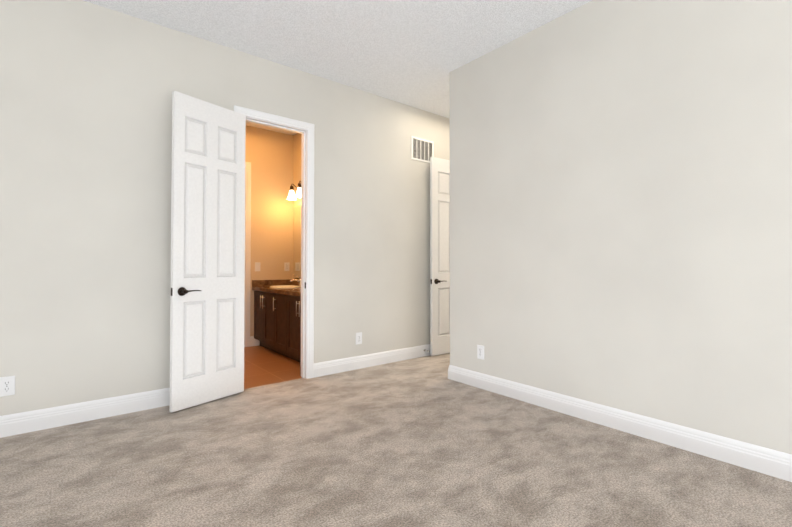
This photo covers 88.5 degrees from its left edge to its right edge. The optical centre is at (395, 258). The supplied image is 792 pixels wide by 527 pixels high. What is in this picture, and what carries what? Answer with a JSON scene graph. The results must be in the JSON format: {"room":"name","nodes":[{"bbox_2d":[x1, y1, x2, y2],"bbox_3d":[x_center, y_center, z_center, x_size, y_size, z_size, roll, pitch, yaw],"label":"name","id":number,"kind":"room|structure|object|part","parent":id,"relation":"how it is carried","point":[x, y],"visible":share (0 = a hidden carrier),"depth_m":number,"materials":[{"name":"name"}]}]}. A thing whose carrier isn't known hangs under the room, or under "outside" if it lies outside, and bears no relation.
{"room":"empty bedroom","nodes":[
{"label":"empty bedroom","id":0,"kind":"room"},
{"bbox_2d":[0,0,449,415],"bbox_3d":[-1.234,-0.334,3.818,9.400,3.030,0.120,1,-1,-39],"label":"wall","id":1,"kind":"structure","parent":0,"point":[87,89],"depth_m":3.11,"materials":[{"name":"paint"}]},
{"bbox_2d":[0,376,14,396],"bbox_3d":[-2.545,0.838,2.661,0.078,0.125,0.009,1,-1,-39],"label":"electrical outlet","id":2,"kind":"object","parent":1,"relation":"attached to","point":[7,385],"visible":1,"depth_m":2.66,"materials":[{"name":"white plastic"}]},
{"bbox_2d":[0,388,169,437],"bbox_3d":[-3.053,1.088,2.245,4.163,0.137,0.015,1,-1,-39],"label":"baseboard","id":3,"kind":"structure","parent":1,"relation":"attached to","point":[32,421],"depth_m":2.88,"materials":[{"name":"white wood"}]},
{"bbox_2d":[234,105,313,378],"bbox_3d":[-1.162,-0.081,3.860,0.784,2.527,0.140,1,-1,-39],"label":"door frame","id":4,"kind":"structure","parent":1,"relation":"attached to","point":[264,116],"depth_m":4.03,"materials":[{"name":"white wood"}]},
{"bbox_2d":[356,332,361,344],"bbox_3d":[-0.399,0.866,4.388,0.078,0.125,0.009,1,-1,-39],"label":"electrical outlet","id":5,"kind":"object","parent":1,"relation":"attached to","point":[359,338],"visible":1,"depth_m":4.39,"materials":[{"name":"white plastic"}]},
{"bbox_2d":[314,344,429,376],"bbox_3d":[0.073,1.128,4.760,2.293,0.137,0.015,1,-1,-39],"label":"baseboard","id":6,"kind":"structure","parent":1,"relation":"attached to","point":[349,364],"depth_m":4.46,"materials":[{"name":"white wood"}]},
{"bbox_2d":[411,136,433,162],"bbox_3d":[0.329,-1.329,5.010,0.370,0.280,0.008,1,-1,-39],"label":"air vent","id":7,"kind":"object","parent":1,"relation":"in","point":[422,150],"visible":0.9,"depth_m":5.00,"materials":[{"name":"white metal"}]},
{"bbox_2d":[430,157,449,355],"bbox_3d":[0.723,-0.024,5.188,0.731,2.430,0.035,1,-1,-37],"label":"door leaf","id":8,"kind":"structure","parent":1,"relation":"in","point":[440,253],"depth_m":5.04,"materials":[{"name":"white wood"}]},
{"bbox_2d":[245,126,292,335],"bbox_3d":[-2.370,-0.308,5.381,2.330,3.030,0.120,1,-1,-39],"label":"wall","id":9,"kind":"structure","parent":0,"point":[269,155],"depth_m":5.78,"materials":[{"name":"paint"}]},
{"bbox_2d":[244,167,245,346],"bbox_3d":[-2.381,-0.029,5.367,0.760,2.470,0.122,1,-1,-39],"label":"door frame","id":10,"kind":"structure","parent":9,"relation":"attached to","point":[244,303],"depth_m":5.53,"materials":[{"name":"white wood"}]},
{"bbox_2d":[245,162,250,346],"bbox_3d":[-2.338,-0.058,5.314,0.874,2.527,0.018,1,-1,-39],"label":"trim","id":11,"kind":"structure","parent":9,"relation":"attached to","point":[247,246],"depth_m":5.56,"materials":[{"name":"white wood"}]},
{"bbox_2d":[250,336,259,346],"bbox_3d":[-1.948,1.142,5.611,0.131,0.137,0.015,1,-1,-39],"label":"baseboard","id":12,"kind":"structure","parent":9,"relation":"attached to","point":[254,342],"depth_m":5.60,"materials":[{"name":"white wood"}]},
{"bbox_2d":[255,262,259,270],"bbox_3d":[-1.921,0.121,5.650,0.078,0.125,0.012,1,-1,-39],"label":"bathroom light switch","id":13,"kind":"object","parent":9,"relation":"attached to","point":[257,266],"visible":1,"depth_m":5.65,"materials":[{"name":"white plastic"}]},
{"bbox_2d":[252,279,287,285],"bbox_3d":[-1.752,0.350,5.774,0.578,0.085,0.020,1,-1,-39],"label":"backsplash","id":14,"kind":"structure","parent":9,"relation":"attached to","point":[254,282],"depth_m":5.73,"materials":[{"name":"brown stone"}]},
{"bbox_2d":[284,262,289,270],"bbox_3d":[-1.587,0.125,5.921,0.078,0.125,0.009,1,-1,-39],"label":"outlet","id":15,"kind":"object","parent":9,"relation":"attached to","point":[286,266],"visible":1,"depth_m":5.92,"materials":[{"name":"white plastic"}]},
{"bbox_2d":[244,345,301,388],"bbox_3d":[-2.279,1.267,5.243,2.190,0.116,3.610,1,-1,-39],"label":"floor","id":16,"kind":"structure","parent":0,"point":[263,366],"depth_m":4.45,"materials":[{"name":"brown tile"}]},
{"bbox_2d":[254,290,300,362],"bbox_3d":[-1.188,0.816,5.076,0.604,0.770,1.802,1,-1,-39],"label":"bathroom vanity","id":17,"kind":"object","parent":16,"relation":"on","point":[277,316],"depth_m":4.98,"materials":[{"name":"brown wood"}]},
{"bbox_2d":[252,286,300,293],"bbox_3d":[-1.186,0.407,5.085,0.598,0.050,1.802,1,-1,-39],"label":"countertop","id":18,"kind":"structure","parent":17,"relation":"on","point":[287,289],"depth_m":5.12,"materials":[{"name":"brown stone"}]},
{"bbox_2d":[276,286,283,289],"bbox_3d":[-1.478,0.455,5.457,0.398,0.160,0.520,1,-1,-39],"label":"sink","id":19,"kind":"object","parent":18,"relation":"in","point":[277,287],"depth_m":5.17,"materials":[{"name":"white ceramic"}]},
{"bbox_2d":[288,274,300,285],"bbox_3d":[-1.365,0.305,5.551,0.185,0.168,0.056,1,-1,-39],"label":"faucet","id":20,"kind":"object","parent":18,"relation":"on","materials":[{"name":"silver metal"}]},
{"bbox_2d":[293,133,300,279],"bbox_3d":[-0.904,-0.309,5.322,0.120,3.030,1.810,1,-1,-39],"label":"wall","id":21,"kind":"structure","parent":0,"point":[296,159],"depth_m":5.91,"materials":[{"name":"paint"}]},
{"bbox_2d":[287,181,300,199],"bbox_3d":[-1.337,-0.929,5.593,0.228,0.223,0.386,1,-1,-39],"label":"sconce","id":22,"kind":"object","parent":21,"relation":"attached to","point":[292,196],"visible":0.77,"depth_m":5.61,"materials":[{"name":"white glass"}]},
{"bbox_3d":[-1.373,-0.883,5.563,0.136,0.130,0.386,1,-1,-39],"label":"lamp shade","id":23,"kind":"part","parent":22,"relation":"part of","materials":[{"name":"white glass"}]},
{"bbox_2d":[293,206,300,278],"bbox_3d":[-1.034,-0.228,5.380,0.006,1.050,1.505,1,-1,-39],"label":"mirror","id":24,"kind":"object","parent":21,"relation":"attached to","point":[297,240],"visible":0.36,"depth_m":5.86,"materials":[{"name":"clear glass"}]},
{"bbox_2d":[84,0,591,134],"bbox_3d":[-0.099,-1.946,2.433,9.400,0.150,10.800,1,-1,-39],"label":"ceiling","id":25,"kind":"structure","parent":0,"point":[413,53],"depth_m":3.33,"materials":[{"name":"white paint"}]},
{"bbox_2d":[0,353,791,526],"bbox_3d":[0.370,1.189,0.540,7.520,0.120,7.040,1,-1,-39],"label":"floor carpet","id":26,"kind":"object","parent":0,"point":[424,441],"visible":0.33,"depth_m":2.24,"materials":[{"name":"beige carpet"}]},
{"bbox_2d":[449,0,791,453],"bbox_3d":[3.034,-0.362,2.015,1.390,3.030,6.260,1,-1,-39],"label":"wall","id":27,"kind":"structure","parent":0,"point":[620,204],"depth_m":2.69,"materials":[{"name":"paint"}]},
{"bbox_2d":[477,345,483,359],"bbox_3d":[0.768,0.855,3.696,0.009,0.125,0.078,1,-1,-39],"label":"electrical outlet","id":28,"kind":"object","parent":27,"relation":"attached to","point":[480,351],"visible":1,"depth_m":3.69,"materials":[{"name":"white plastic"}]},
{"bbox_2d":[448,365,791,481],"bbox_3d":[2.419,1.078,1.635,0.015,0.137,6.075,1,-1,-39],"label":"baseboard","id":29,"kind":"structure","parent":27,"relation":"attached to","point":[768,461],"depth_m":2.62,"materials":[{"name":"white wood"}]},
{"bbox_3d":[-1.368,-0.042,3.611,0.013,0.100,0.013,-1,-1,34],"label":"bathroom door hinge","id":30,"kind":"object","parent":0,"visible":0},
{"bbox_2d":[169,91,245,411],"bbox_3d":[-1.494,-0.053,3.317,0.100,2.430,0.621,-1,-1,34],"label":"door leaf","id":31,"kind":"structure","parent":30,"relation":"attached to","point":[207,248],"depth_m":3.29,"materials":[{"name":"white wood"}]},
{"bbox_3d":[-1.590,0.256,3.138,0.064,0.066,0.156,-1,-1,34],"label":"bathroom door handle","id":32,"kind":"part","parent":31,"relation":"part of","materials":[{"name":"black metal"}]}
]}

